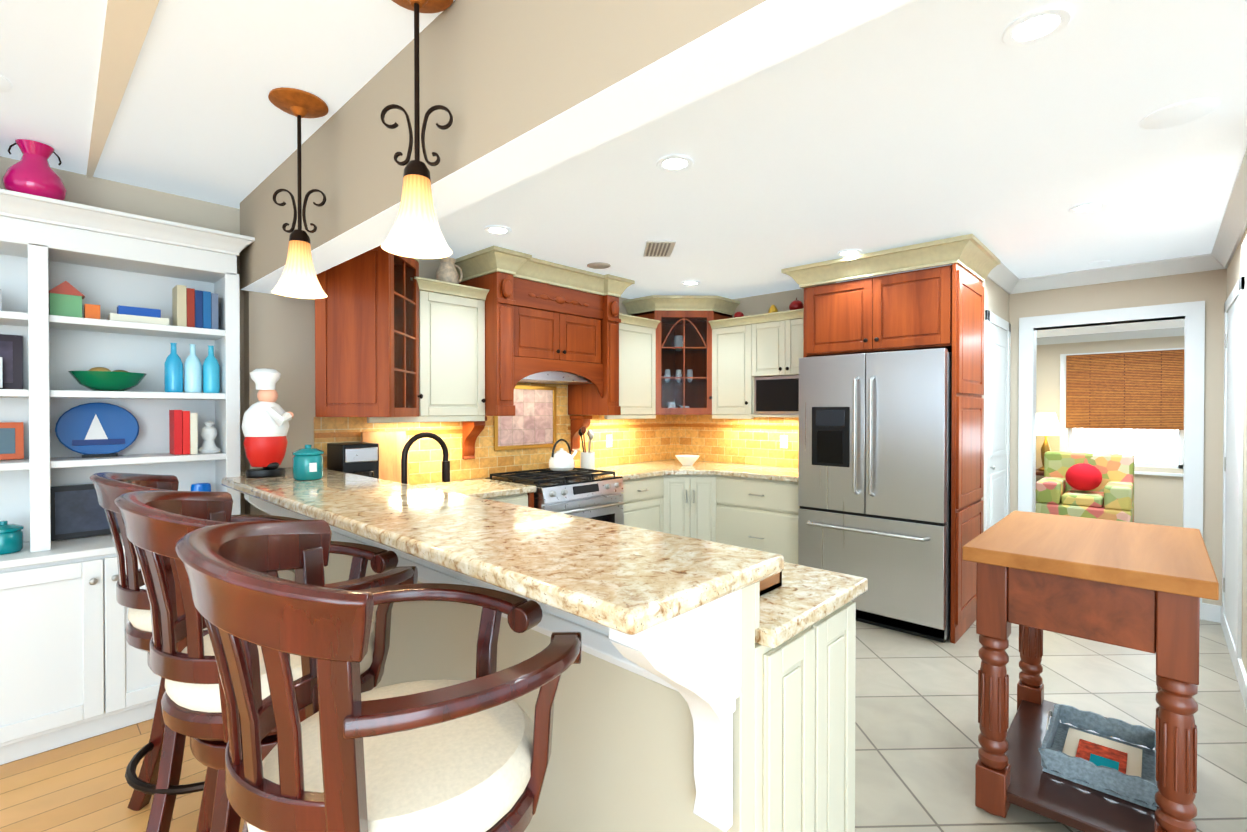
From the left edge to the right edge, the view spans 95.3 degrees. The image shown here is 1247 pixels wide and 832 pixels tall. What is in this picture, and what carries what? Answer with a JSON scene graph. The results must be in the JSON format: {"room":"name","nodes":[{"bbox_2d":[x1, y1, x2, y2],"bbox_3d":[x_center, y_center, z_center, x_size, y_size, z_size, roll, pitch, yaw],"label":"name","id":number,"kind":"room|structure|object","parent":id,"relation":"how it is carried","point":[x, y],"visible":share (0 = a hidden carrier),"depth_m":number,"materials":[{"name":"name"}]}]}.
{"room":"kitchen","nodes":[
{"label":"kitchen","id":0,"kind":"room"},
{"bbox_2d":[0,718,243,831],"bbox_3d":[-1.334,1.435,-1.078,7.300,0.050,5.480,0,1,43],"label":"floor","id":1,"kind":"structure","parent":0,"point":[81,786],"depth_m":2.10,"materials":[{"name":"brown wood"}]},
{"bbox_2d":[0,189,254,764],"bbox_3d":[-2.692,0.247,2.172,0.447,2.270,2.170,0,1,43],"label":"built-in bookcase","id":2,"kind":"object","parent":1,"relation":"on","point":[74,667],"visible":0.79,"depth_m":2.48,"materials":[{"name":"white wood"}]},
{"bbox_2d":[0,334,22,388],"bbox_3d":[-2.718,-0.231,2.351,0.093,0.240,0.320,0,1,43],"label":"decorative frame","id":3,"kind":"object","parent":2,"relation":"on","point":[11,361],"visible":0.87,"depth_m":2.45,"materials":[{"name":"grey"}]},
{"bbox_2d":[0,422,23,459],"bbox_3d":[-2.696,0.108,2.388,0.037,0.160,0.240,0,1,43],"label":"decorative frame","id":4,"kind":"object","parent":2,"relation":"on","point":[11,440],"visible":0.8,"depth_m":2.44,"materials":[{"name":"orange"}]},
{"bbox_2d":[0,521,23,554],"bbox_3d":[-2.543,0.494,2.329,0.116,0.130,0.116,0,1,43],"label":"jar","id":5,"kind":"object","parent":2,"relation":"on","point":[11,538],"visible":1,"depth_m":2.31,"materials":[{"name":"teal ceramic"}]},
{"bbox_2d":[2,139,66,200],"bbox_3d":[-2.445,-1.013,2.362,0.190,0.244,0.190,0,1,43],"label":"vase","id":6,"kind":"object","parent":2,"relation":"on","point":[31,171],"visible":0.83,"depth_m":2.32,"materials":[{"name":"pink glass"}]},
{"bbox_2d":[49,281,99,318],"bbox_3d":[-2.432,-0.507,2.512,0.090,0.160,0.170,0,1,43],"label":"blocks","id":7,"kind":"object","parent":2,"relation":"on","point":[65,298],"visible":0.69,"depth_m":2.47,"materials":[{"name":"green wood"}]},
{"bbox_2d":[50,484,120,540],"bbox_3d":[-2.433,0.436,2.678,0.048,0.240,0.400,0,1,43],"label":"picture frame","id":8,"kind":"object","parent":2,"relation":"on","point":[77,511],"visible":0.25,"depth_m":2.60,"materials":[{"name":"black plastic"}]},
{"bbox_2d":[55,402,138,457],"bbox_3d":[-2.421,0.062,2.623,0.090,0.250,0.288,0,1,43],"label":"decorative plate","id":9,"kind":"object","parent":2,"relation":"on","point":[98,429],"visible":1,"depth_m":2.62,"materials":[{"name":"blue ceramic"}]},
{"bbox_2d":[68,367,146,390],"bbox_3d":[-2.353,-0.168,2.598,0.216,0.109,0.270,0,1,43],"label":"decorative bowl","id":10,"kind":"object","parent":2,"relation":"on","point":[99,379],"visible":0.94,"depth_m":2.54,"materials":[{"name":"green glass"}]},
{"bbox_2d":[108,305,168,324],"bbox_3d":[-2.270,-0.466,2.662,0.090,0.075,0.210,0,1,43],"label":"books","id":11,"kind":"object","parent":2,"relation":"on","point":[137,314],"visible":0.82,"depth_m":2.63,"materials":[{"name":"blue"}]},
{"bbox_2d":[164,343,182,391],"bbox_3d":[-2.192,-0.235,2.769,0.072,0.240,0.072,0,1,43],"label":"decorative bottle","id":12,"kind":"object","parent":2,"relation":"on","point":[173,372],"visible":0.88,"depth_m":2.75,"materials":[{"name":"blue glass"}]},
{"bbox_2d":[169,410,197,454],"bbox_3d":[-2.164,0.078,2.794,0.130,0.215,0.090,0,1,43],"label":"books","id":13,"kind":"object","parent":2,"relation":"on","point":[183,435],"visible":0.95,"depth_m":2.75,"materials":[{"name":"red paper"}]},
{"bbox_2d":[184,344,201,392],"bbox_3d":[-2.140,-0.235,2.824,0.072,0.240,0.072,0,1,43],"label":"decorative bottle","id":14,"kind":"object","parent":2,"relation":"on","point":[192,374],"visible":0.92,"depth_m":2.80,"materials":[{"name":"teal"}]},
{"bbox_2d":[172,285,218,328],"bbox_3d":[-2.129,-0.530,2.826,0.130,0.200,0.163,0,1,43],"label":"books","id":15,"kind":"object","parent":2,"relation":"on","point":[194,308],"visible":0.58,"depth_m":2.78,"materials":[{"name":"multicoloured"}]},
{"bbox_2d":[191,483,210,491],"bbox_3d":[-2.120,0.447,2.851,0.059,0.215,0.084,0,1,43],"label":"decorative vase","id":16,"kind":"object","parent":2,"relation":"on","point":[205,487],"visible":0.31,"depth_m":2.83,"materials":[{"name":"blue"}]},
{"bbox_2d":[198,420,220,452],"bbox_3d":[-2.096,0.102,2.874,0.100,0.165,0.100,0,1,43],"label":"figurine","id":17,"kind":"object","parent":2,"relation":"on","point":[209,433],"visible":0.98,"depth_m":2.85,"materials":[{"name":"white ceramic"}]},
{"bbox_2d":[202,345,219,392],"bbox_3d":[-2.089,-0.236,2.878,0.072,0.240,0.072,0,1,43],"label":"decorative bottle","id":18,"kind":"object","parent":2,"relation":"on","point":[211,373],"visible":0.88,"depth_m":2.85,"materials":[{"name":"teal glass"}]},
{"bbox_2d":[89,472,300,831],"bbox_3d":[-1.414,0.785,1.992,0.664,1.212,0.632,0,1,-43],"label":"bar stool","id":19,"kind":"object","parent":1,"relation":"on","point":[161,752],"visible":0.35,"depth_m":1.77,"materials":[{"name":"brown wood"}]},
{"bbox_2d":[114,491,417,831],"bbox_3d":[-0.919,0.789,1.527,0.664,1.212,0.632,0,1,-38],"label":"bar stool","id":20,"kind":"object","parent":1,"relation":"on","point":[159,525],"visible":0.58,"depth_m":1.32,"materials":[{"name":"brown wood"}]},
{"bbox_2d":[175,520,581,831],"bbox_3d":[-0.417,0.793,1.069,0.664,1.212,0.632,0,1,-33],"label":"bar stool","id":21,"kind":"object","parent":1,"relation":"on","point":[442,755],"visible":1,"depth_m":0.87,"materials":[{"name":"brown wood"}]},
{"bbox_2d":[0,156,244,514],"bbox_3d":[-3.982,0.135,1.278,0.200,2.510,5.300,0,1,43],"label":"wall","id":22,"kind":"structure","parent":0,"point":[107,194],"depth_m":2.86,"materials":[{"name":"beige paint"}]},
{"bbox_2d":[0,0,453,208],"bbox_3d":[-1.355,-1.129,-1.122,7.300,0.060,5.420,0,1,43],"label":"ceiling","id":23,"kind":"structure","parent":0,"point":[200,116],"depth_m":1.90,"materials":[{"name":"white paint"}]},
{"bbox_2d":[0,75,12,91],"bbox_3d":[-2.154,-1.121,1.867,0.200,0.007,0.200,0,1,43],"label":"ceiling speaker","id":24,"kind":"object","parent":23,"relation":"attached to","point":[6,85],"visible":1,"depth_m":1.92,"materials":[{"name":"white paint"}]},
{"bbox_2d":[86,0,158,177],"bbox_3d":[0.044,-1.105,0.212,7.090,0.012,0.200,0,1,43],"label":"beam","id":25,"kind":"structure","parent":23,"relation":"attached to","point":[127,25],"depth_m":1.77,"materials":[{"name":"beige paint"}]},
{"bbox_2d":[268,87,327,298],"bbox_3d":[-1.163,-0.782,2.039,0.188,0.687,0.188,0,1,43],"label":"pendant light","id":26,"kind":"object","parent":23,"relation":"hanging from","point":[298,279],"visible":1,"depth_m":2.02,"materials":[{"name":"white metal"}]},
{"bbox_2d":[381,0,452,258],"bbox_3d":[-0.538,-0.777,1.480,0.188,0.687,0.188,0,1,43],"label":"pendant light","id":27,"kind":"object","parent":23,"relation":"hanging from","point":[415,232],"visible":1,"depth_m":1.47,"materials":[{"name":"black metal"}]},
{"bbox_2d":[240,0,912,293],"bbox_3d":[0.557,-0.884,0.693,6.999,0.461,0.160,0,1,43],"label":"header beam","id":28,"kind":"structure","parent":23,"relation":"attached to","point":[520,90],"depth_m":1.40,"materials":[{"name":"beige paint"}]},
{"bbox_2d":[244,259,670,571],"bbox_3d":[-0.826,0.108,4.487,0.200,2.510,3.700,0,1,43],"label":"wall","id":29,"kind":"structure","parent":0,"point":[279,333],"depth_m":3.21,"materials":[{"name":"beige paint"}]},
{"bbox_2d":[315,245,422,416],"bbox_3d":[-1.363,-0.521,3.124,0.470,1.050,0.560,0,0,-2],"label":"upper cabinet","id":30,"kind":"object","parent":29,"relation":"attached to","point":[367,337],"visible":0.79,"depth_m":2.94,"materials":[{"name":"brown wood"}]},
{"bbox_2d":[391,276,486,419],"bbox_3d":[-1.191,-0.413,3.698,0.336,0.825,0.457,0,1,43],"label":"upper cabinet","id":31,"kind":"object","parent":29,"relation":"attached to","point":[451,353],"depth_m":3.57,"materials":[{"name":"beige wood"}]},
{"bbox_2d":[436,257,462,283],"bbox_3d":[-1.143,-0.928,3.747,0.144,0.200,0.185,0,1,43],"label":"pitcher","id":32,"kind":"object","parent":31,"relation":"on","point":[447,271],"visible":0.71,"depth_m":3.69,"materials":[{"name":"beige ceramic"}]},
{"bbox_2d":[314,383,673,484],"bbox_3d":[-0.638,0.034,4.528,0.016,0.823,3.380,0,1,43],"label":"backsplash","id":33,"kind":"structure","parent":29,"relation":"attached to","point":[615,441],"depth_m":4.22,"materials":[{"name":"yellow tile"}]},
{"bbox_2d":[494,385,556,450],"bbox_3d":[-0.749,0.008,4.393,0.014,0.490,0.590,0,1,43],"label":"tile panel","id":34,"kind":"object","parent":29,"relation":"attached to","point":[531,424],"visible":0.73,"depth_m":4.42,"materials":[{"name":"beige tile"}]},
{"bbox_2d":[455,246,634,415],"bbox_3d":[-0.561,-0.536,4.205,0.556,1.062,1.310,0,1,43],"label":"range hood","id":35,"kind":"object","parent":29,"relation":"attached to","point":[547,322],"visible":0.94,"depth_m":4.02,"materials":[{"name":"brown wood"}]},
{"bbox_2d":[462,416,486,458],"bbox_3d":[-1.044,0.152,3.972,0.162,0.302,0.110,0,1,43],"label":"corbel","id":36,"kind":"object","parent":35,"relation":"attached to","point":[472,431],"depth_m":3.98,"materials":[{"name":"brown wood"}]},
{"bbox_2d":[570,415,591,451],"bbox_3d":[-0.352,0.146,4.707,0.162,0.302,0.110,0,1,43],"label":"corbel","id":37,"kind":"object","parent":35,"relation":"attached to","point":[577,421],"depth_m":4.69,"materials":[{"name":"brown wood"}]},
{"bbox_2d":[604,313,658,415],"bbox_3d":[-0.041,-0.424,4.920,0.336,0.825,0.607,0,1,43],"label":"upper cabinet","id":38,"kind":"object","parent":29,"relation":"attached to","point":[637,342],"depth_m":4.84,"materials":[{"name":"beige wood"}]},
{"bbox_2d":[622,295,739,414],"bbox_3d":[0.531,-0.534,5.213,0.766,1.040,0.766,0,1,43],"label":"upper cabinet","id":39,"kind":"object","parent":29,"relation":"attached to","point":[683,358],"visible":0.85,"depth_m":5.08,"materials":[{"name":"brown wood"}]},
{"bbox_2d":[437,0,1246,298],"bbox_3d":[2.088,-1.091,2.539,7.300,0.060,4.630,0,1,43],"label":"ceiling","id":40,"kind":"structure","parent":0,"point":[913,122],"depth_m":2.35,"materials":[{"name":"white paint"}]},
{"bbox_2d":[484,225,511,234],"bbox_3d":[-0.718,-1.061,3.249,0.156,0.009,0.156,0,1,43],"label":"recessed light","id":41,"kind":"object","parent":40,"relation":"in","point":[497,230],"visible":1,"depth_m":3.24,"materials":[{"name":"white paint"}]},
{"bbox_2d":[587,262,610,268],"bbox_3d":[-0.176,-1.069,4.044,0.170,0.007,0.170,0,1,43],"label":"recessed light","id":42,"kind":"object","parent":40,"relation":"attached to","point":[597,265],"visible":1,"depth_m":4.02,"materials":[{"name":"grey"}]},
{"bbox_2d":[643,240,675,256],"bbox_3d":[0.226,-1.063,3.625,0.180,0.011,0.340,0,0,-2],"label":"ceiling vent","id":43,"kind":"object","parent":40,"relation":"in","point":[659,248],"visible":1,"depth_m":3.60,"materials":[{"name":"white metal"}]},
{"bbox_2d":[656,154,693,171],"bbox_3d":[0.215,-1.054,2.372,0.156,0.009,0.156,0,1,43],"label":"recessed light","id":44,"kind":"object","parent":40,"relation":"in","point":[673,163],"visible":1,"depth_m":2.37,"materials":[{"name":"white paint"}]},
{"bbox_2d":[681,281,699,285],"bbox_3d":[0.543,-1.073,4.589,0.156,0.009,0.156,0,1,43],"label":"recessed light","id":45,"kind":"object","parent":40,"relation":"in","point":[689,283],"visible":0.98,"depth_m":4.59,"materials":[{"name":"white paint"}]},
{"bbox_2d":[837,249,861,256],"bbox_3d":[1.475,-1.065,3.712,0.156,0.009,0.156,0,1,43],"label":"recessed light","id":46,"kind":"object","parent":40,"relation":"in","point":[848,252],"visible":1,"depth_m":3.71,"materials":[{"name":"white paint"}]},
{"bbox_2d":[1001,6,1072,46],"bbox_3d":[1.111,-1.047,1.529,0.156,0.009,0.156,0,1,43],"label":"recessed light","id":47,"kind":"object","parent":40,"relation":"in","point":[1037,26],"visible":0.98,"depth_m":1.53,"materials":[{"name":"white paint"}]},
{"bbox_2d":[1069,201,1107,212],"bbox_3d":[2.357,-1.058,2.883,0.156,0.009,0.156,0,1,43],"label":"recessed light","id":48,"kind":"object","parent":40,"relation":"in","point":[1088,207],"visible":1,"depth_m":2.88,"materials":[{"name":"white paint"}]},
{"bbox_2d":[1088,260,1109,265],"bbox_3d":[3.321,-1.069,3.967,0.120,0.007,0.120,0,1,43],"label":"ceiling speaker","id":49,"kind":"object","parent":40,"relation":"attached to","point":[1101,262],"visible":0.96,"depth_m":3.95,"materials":[{"name":"white paint"}]},
{"bbox_2d":[1139,99,1218,128],"bbox_3d":[1.938,-1.052,1.986,0.200,0.007,0.200,0,1,43],"label":"ceiling speaker","id":50,"kind":"object","parent":40,"relation":"attached to","point":[1181,113],"visible":1,"depth_m":1.97,"materials":[{"name":"white paint"}]},
{"bbox_2d":[706,277,1008,531],"bbox_3d":[1.733,0.136,5.237,2.900,2.440,0.900,0,1,43],"label":"wall","id":51,"kind":"structure","parent":0,"point":[996,299],"depth_m":4.84,"materials":[{"name":"beige paint"}]},
{"bbox_2d":[674,415,798,467],"bbox_3d":[1.135,0.214,5.171,1.680,0.452,0.017,0,1,43],"label":"backsplash","id":52,"kind":"structure","parent":51,"relation":"attached to","point":[769,441],"depth_m":5.23,"materials":[{"name":"yellow tile"}]},
{"bbox_2d":[709,309,803,418],"bbox_3d":[1.248,-0.405,4.798,1.010,0.860,0.390,0,1,43],"label":"upper cabinet","id":53,"kind":"object","parent":51,"relation":"attached to","point":[745,353],"visible":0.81,"depth_m":4.78,"materials":[{"name":"beige wood"}]},
{"bbox_2d":[734,312,743,317],"bbox_3d":[1.024,-0.884,5.044,0.088,0.086,0.090,0,1,43],"label":"decor","id":54,"kind":"object","parent":53,"relation":"on","point":[738,314],"visible":0.52,"depth_m":5.01,"materials":[{"name":"red ceramic"}]},
{"bbox_2d":[768,305,777,312],"bbox_3d":[1.265,-0.890,4.804,0.082,0.105,0.084,0,1,43],"label":"decor","id":55,"kind":"object","parent":53,"relation":"on","point":[772,308],"visible":0.71,"depth_m":4.78,"materials":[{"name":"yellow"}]},
{"bbox_2d":[754,375,798,414],"bbox_3d":[1.397,-0.167,4.666,0.566,0.313,0.341,0,1,43],"label":"microwave","id":56,"kind":"object","parent":53,"relation":"in","point":[776,395],"visible":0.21,"depth_m":4.61,"materials":[{"name":"silver metal"}]},
{"bbox_2d":[789,298,803,309],"bbox_3d":[1.412,-0.901,4.639,0.116,0.130,0.116,0,1,43],"label":"decor","id":57,"kind":"object","parent":53,"relation":"on","point":[795,304],"visible":0.62,"depth_m":4.60,"materials":[{"name":"red ceramic"}]},
{"bbox_2d":[984,310,1010,530],"bbox_3d":[2.804,0.315,4.232,0.039,2.100,0.840,0,1,43],"label":"door","id":58,"kind":"structure","parent":51,"relation":"attached to","point":[997,425],"depth_m":4.17,"materials":[{"name":"white wood"}]},
{"bbox_2d":[987,262,1022,293],"bbox_3d":[2.782,-1.024,4.172,0.078,0.100,0.800,0,1,43],"label":"crown molding","id":59,"kind":"structure","parent":51,"relation":"attached to","point":[1000,274],"depth_m":4.24,"materials":[{"name":"white wood"}]},
{"bbox_2d":[855,620,1246,831],"bbox_3d":[2.057,1.405,2.527,7.300,0.050,4.420,0,1,43],"label":"floor","id":60,"kind":"structure","parent":0,"point":[917,733],"depth_m":2.62,"materials":[{"name":"beige tile"}]},
{"bbox_2d":[486,492,533,507],"bbox_3d":[-1.010,0.932,3.693,0.621,0.876,0.600,0,1,43],"label":"base cabinet","id":61,"kind":"object","parent":60,"relation":"on","point":[526,499],"depth_m":3.62,"materials":[{"name":"beige wood"}]},
{"bbox_2d":[244,494,855,831],"bbox_3d":[-0.706,0.859,2.313,2.934,1.044,0.911,0,1,43],"label":"base cabinet","id":62,"kind":"object","parent":60,"relation":"on","point":[712,716],"visible":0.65,"depth_m":1.42,"materials":[{"name":"beige wood"}]},
{"bbox_2d":[415,478,536,497],"bbox_3d":[-0.990,0.474,3.680,0.636,0.040,0.594,0,1,43],"label":"countertop","id":63,"kind":"structure","parent":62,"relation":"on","point":[486,488],"depth_m":3.63,"materials":[{"name":"beige stone"}]},
{"bbox_2d":[221,467,783,634],"bbox_3d":[-0.893,0.317,2.084,2.962,0.040,0.505,0,1,43],"label":"countertop","id":64,"kind":"structure","parent":62,"relation":"on","point":[628,580],"depth_m":1.31,"materials":[{"name":"beige stone"}]},
{"bbox_2d":[241,368,293,477],"bbox_3d":[-1.731,0.029,2.750,0.300,0.520,0.200,0,1,43],"label":"chef figurine","id":65,"kind":"object","parent":64,"relation":"on","point":[265,423],"visible":1,"depth_m":2.70,"materials":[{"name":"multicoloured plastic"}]},
{"bbox_2d":[292,444,323,479],"bbox_3d":[-1.455,0.211,2.622,0.129,0.160,0.128,0,1,43],"label":"canister","id":66,"kind":"object","parent":64,"relation":"on","point":[308,462],"visible":1,"depth_m":2.57,"materials":[{"name":"teal ceramic"}]},
{"bbox_2d":[420,486,867,647],"bbox_3d":[-0.547,0.484,2.465,2.948,0.040,0.570,0,1,43],"label":"countertop","id":67,"kind":"structure","parent":62,"relation":"on","point":[801,598],"depth_m":1.48,"materials":[{"name":"beige stone"}]},
{"bbox_2d":[327,442,378,478],"bbox_3d":[-1.536,0.307,3.262,0.325,0.297,0.200,0,1,43],"label":"toaster","id":68,"kind":"object","parent":67,"relation":"on","point":[360,458],"visible":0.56,"depth_m":3.20,"materials":[{"name":"black plastic"}]},
{"bbox_2d":[361,431,409,484],"bbox_3d":[-1.477,0.274,3.535,0.080,0.356,0.280,0,1,43],"label":"cutting board","id":69,"kind":"object","parent":67,"relation":"on","point":[391,444],"visible":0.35,"depth_m":3.55,"materials":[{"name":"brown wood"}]},
{"bbox_2d":[401,432,449,483],"bbox_3d":[-0.908,0.269,2.651,0.134,0.385,0.258,0,1,43],"label":"sink faucet","id":70,"kind":"object","parent":67,"relation":"on","point":[445,461],"visible":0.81,"depth_m":2.68,"materials":[{"name":"black metal"}]},
{"bbox_2d":[760,572,781,595],"bbox_3d":[0.325,0.432,1.567,0.160,0.075,0.160,0,1,43],"label":"wooden box","id":71,"kind":"object","parent":67,"relation":"on","point":[771,583],"visible":0.04,"depth_m":1.53,"materials":[{"name":"brown wood"}]},
{"bbox_2d":[485,468,623,524],"bbox_3d":[-0.477,0.891,4.137,0.737,0.950,0.750,0,1,43],"label":"range","id":72,"kind":"object","parent":60,"relation":"on","point":[589,493],"visible":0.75,"depth_m":3.96,"materials":[{"name":"silver metal"}]},
{"bbox_2d":[549,439,576,470],"bbox_3d":[-0.455,0.293,4.386,0.200,0.238,0.259,0,1,43],"label":"kettle","id":73,"kind":"object","parent":72,"relation":"on","point":[561,459],"visible":1,"depth_m":4.30,"materials":[{"name":"white"}]},
{"bbox_2d":[621,476,661,531],"bbox_3d":[-0.064,0.923,4.684,0.642,0.876,0.601,0,1,43],"label":"base cabinet","id":74,"kind":"object","parent":60,"relation":"on","point":[642,497],"depth_m":4.49,"materials":[{"name":"beige wood"}]},
{"bbox_2d":[662,475,713,541],"bbox_3d":[0.519,0.920,5.099,0.922,0.876,0.967,0,1,43],"label":"base cabinet","id":75,"kind":"object","parent":60,"relation":"on","point":[687,500],"depth_m":4.68,"materials":[{"name":"beige wood"}]},
{"bbox_2d":[570,459,797,482],"bbox_3d":[0.624,0.465,4.635,1.682,0.040,1.469,0,1,43],"label":"countertop","id":76,"kind":"structure","parent":75,"relation":"on","point":[631,471],"depth_m":4.66,"materials":[{"name":"beige stone"}]},
{"bbox_2d":[578,426,594,469],"bbox_3d":[-0.296,0.263,4.621,0.141,0.361,0.132,0,1,43],"label":"utensil crock","id":77,"kind":"object","parent":76,"relation":"on","point":[587,460],"visible":0.96,"depth_m":4.58,"materials":[{"name":"white ceramic"}]},
{"bbox_2d":[675,455,698,465],"bbox_3d":[0.571,0.397,5.070,0.220,0.085,0.220,0,1,43],"label":"bowl","id":78,"kind":"object","parent":76,"relation":"on","point":[687,460],"visible":1,"depth_m":5.01,"materials":[{"name":"white ceramic"}]},
{"bbox_2d":[714,475,799,563],"bbox_3d":[1.235,0.924,4.649,0.811,0.876,0.642,0,1,43],"label":"base cabinet","id":79,"kind":"object","parent":60,"relation":"on","point":[757,514],"depth_m":4.42,"materials":[{"name":"beige wood"}]},
{"bbox_2d":[798,348,951,642],"bbox_3d":[1.806,0.480,3.939,0.920,1.775,0.836,0,1,43],"label":"refrigerator","id":80,"kind":"object","parent":60,"relation":"on","point":[874,477],"visible":0.88,"depth_m":3.60,"materials":[{"name":"grey metal"}]},
{"bbox_2d":[781,234,1000,643],"bbox_3d":[1.840,0.157,3.968,1.195,2.420,0.796,0,1,43],"label":"tall cabinet","id":81,"kind":"object","parent":60,"relation":"on","point":[937,307],"visible":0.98,"depth_m":3.63,"materials":[{"name":"brown wood"}]},
{"bbox_2d":[962,511,1218,831],"bbox_3d":[1.744,0.918,2.132,0.620,0.930,0.980,0,1,43],"label":"table","id":82,"kind":"object","parent":60,"relation":"on","point":[1140,586],"visible":1,"depth_m":1.88,"materials":[{"name":"brown wood"}]},
{"bbox_2d":[1038,704,1158,810],"bbox_3d":[1.773,1.220,2.107,0.328,0.133,0.441,0,1,43],"label":"basket tray","id":83,"kind":"object","parent":82,"relation":"on","point":[1103,761],"visible":0.9,"depth_m":2.11,"materials":[{"name":"grey"}]},
{"bbox_2d":[1036,327,1184,526],"bbox_3d":[5.783,0.196,6.405,5.200,2.300,0.150,0,1,43],"label":"wall","id":84,"kind":"structure","parent":0,"point":[1158,499],"depth_m":6.35,"materials":[{"name":"beige paint"}]},
{"bbox_2d":[1037,327,1184,344],"bbox_3d":[5.750,0.197,6.371,4.900,2.299,0.085,0,1,43],"label":"crown molding","id":85,"kind":"structure","parent":84,"relation":"attached to","point":[1155,333],"depth_m":6.48,"materials":[{"name":"white wood"}]},
{"bbox_2d":[1060,348,1183,476],"bbox_3d":[5.662,-0.044,6.435,1.180,1.380,0.110,0,1,43],"label":"window","id":86,"kind":"structure","parent":84,"relation":"in","point":[1064,447],"depth_m":6.75,"materials":[{"name":"white"}]},
{"bbox_2d":[1066,349,1183,429],"bbox_3d":[5.626,-0.284,6.395,1.020,0.860,0.025,0,1,43],"label":"window blind","id":87,"kind":"object","parent":86,"relation":"attached to","point":[1135,390],"visible":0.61,"depth_m":6.37,"materials":[{"name":"brown wood"}]},
{"bbox_2d":[1037,319,1184,337],"bbox_3d":[4.772,-0.975,5.321,5.200,0.060,3.100,0,1,43],"label":"ceiling","id":88,"kind":"structure","parent":0,"point":[1160,324],"depth_m":6.18,"materials":[{"name":"white paint"}]},
{"bbox_2d":[1009,269,1226,605],"bbox_3d":[3.641,0.145,4.164,1.350,2.440,0.150,0,1,43],"label":"wall","id":89,"kind":"structure","parent":0,"point":[1209,288],"depth_m":3.86,"materials":[{"name":"beige paint"}]},
{"bbox_2d":[1015,254,1206,293],"bbox_3d":[3.477,-1.024,4.155,1.114,0.100,0.078,0,1,43],"label":"crown molding","id":90,"kind":"structure","parent":89,"relation":"attached to","point":[1196,263],"depth_m":4.08,"materials":[{"name":"white wood"}]},
{"bbox_2d":[1018,301,1204,619],"bbox_3d":[3.568,0.295,4.220,1.030,2.140,0.170,0,1,43],"label":"trim","id":91,"kind":"structure","parent":89,"relation":"attached to","point":[1192,314],"depth_m":3.98,"materials":[{"name":"white wood"}]},
{"bbox_2d":[1227,228,1246,673],"bbox_3d":[3.170,0.157,2.788,0.150,2.440,2.500,0,1,43],"label":"wall","id":92,"kind":"structure","parent":0,"point":[1237,268],"depth_m":2.91,"materials":[{"name":"beige paint"}]},
{"bbox_2d":[1207,148,1246,270],"bbox_3d":[3.089,-1.012,2.855,0.078,0.100,2.502,0,1,43],"label":"crown molding","id":93,"kind":"structure","parent":92,"relation":"attached to","point":[1232,228],"depth_m":3.02,"materials":[{"name":"white wood"}]},
{"bbox_2d":[1215,605,1246,710],"bbox_3d":[3.104,1.322,2.859,0.030,0.110,2.500,0,1,43],"label":"baseboard","id":94,"kind":"structure","parent":92,"relation":"attached to","point":[1241,673],"depth_m":3.12,"materials":[{"name":"white"}]},
{"bbox_2d":[1222,276,1244,677],"bbox_3d":[3.548,0.323,3.312,0.016,2.100,0.980,0,1,43],"label":"door frame","id":95,"kind":"structure","parent":92,"relation":"attached to","point":[1233,423],"depth_m":3.23,"materials":[{"name":"white wood"}]},
{"bbox_3d":[4.807,1.380,5.377,5.200,0.050,3.500,0,1,43],"label":"floor","id":96,"kind":"structure","parent":0,"visible":0},
{"bbox_2d":[1036,469,1043,475],"bbox_3d":[4.958,0.994,6.673,0.440,0.700,0.440,0,1,43],"label":"side table","id":97,"kind":"object","parent":96,"relation":"on","point":[1039,473],"depth_m":6.54,"materials":[{"name":"brown wood"}]},
{"bbox_2d":[1036,413,1062,470],"bbox_3d":[4.958,0.303,6.668,0.320,0.678,0.320,0,1,43],"label":"table lamp","id":98,"kind":"object","parent":97,"relation":"on","point":[1047,424],"visible":0.79,"depth_m":6.58,"materials":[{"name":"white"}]},
{"bbox_2d":[1036,451,1133,521],"bbox_3d":[4.784,0.876,5.889,0.740,0.950,0.820,0,1,43],"label":"armchair","id":99,"kind":"object","parent":96,"relation":"on","point":[1110,496],"visible":0.54,"depth_m":5.78,"materials":[{"name":"multicoloured fabric"}]},
{"bbox_2d":[1065,463,1101,490],"bbox_3d":[4.756,0.631,5.872,0.295,0.285,0.300,0,1,43],"label":"sofa pillow","id":100,"kind":"object","parent":99,"relation":"on","point":[1083,477],"visible":1,"depth_m":5.78,"materials":[{"name":"red fabric"}]},
{"label":"outside","id":101,"kind":"structure","parent":0,"visible":0},
{"bbox_2d":[1075,428,1178,464],"bbox_3d":[6.633,-0.160,7.161,6.000,4.000,0.020,0,1,43],"label":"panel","id":102,"kind":"object","parent":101,"point":[1153,446],"depth_m":7.27,"materials":[{"name":"white"}]},
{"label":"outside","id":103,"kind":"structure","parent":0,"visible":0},
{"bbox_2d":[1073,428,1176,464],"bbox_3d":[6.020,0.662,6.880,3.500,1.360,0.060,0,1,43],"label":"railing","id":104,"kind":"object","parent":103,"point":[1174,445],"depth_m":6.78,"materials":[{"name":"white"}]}
]}

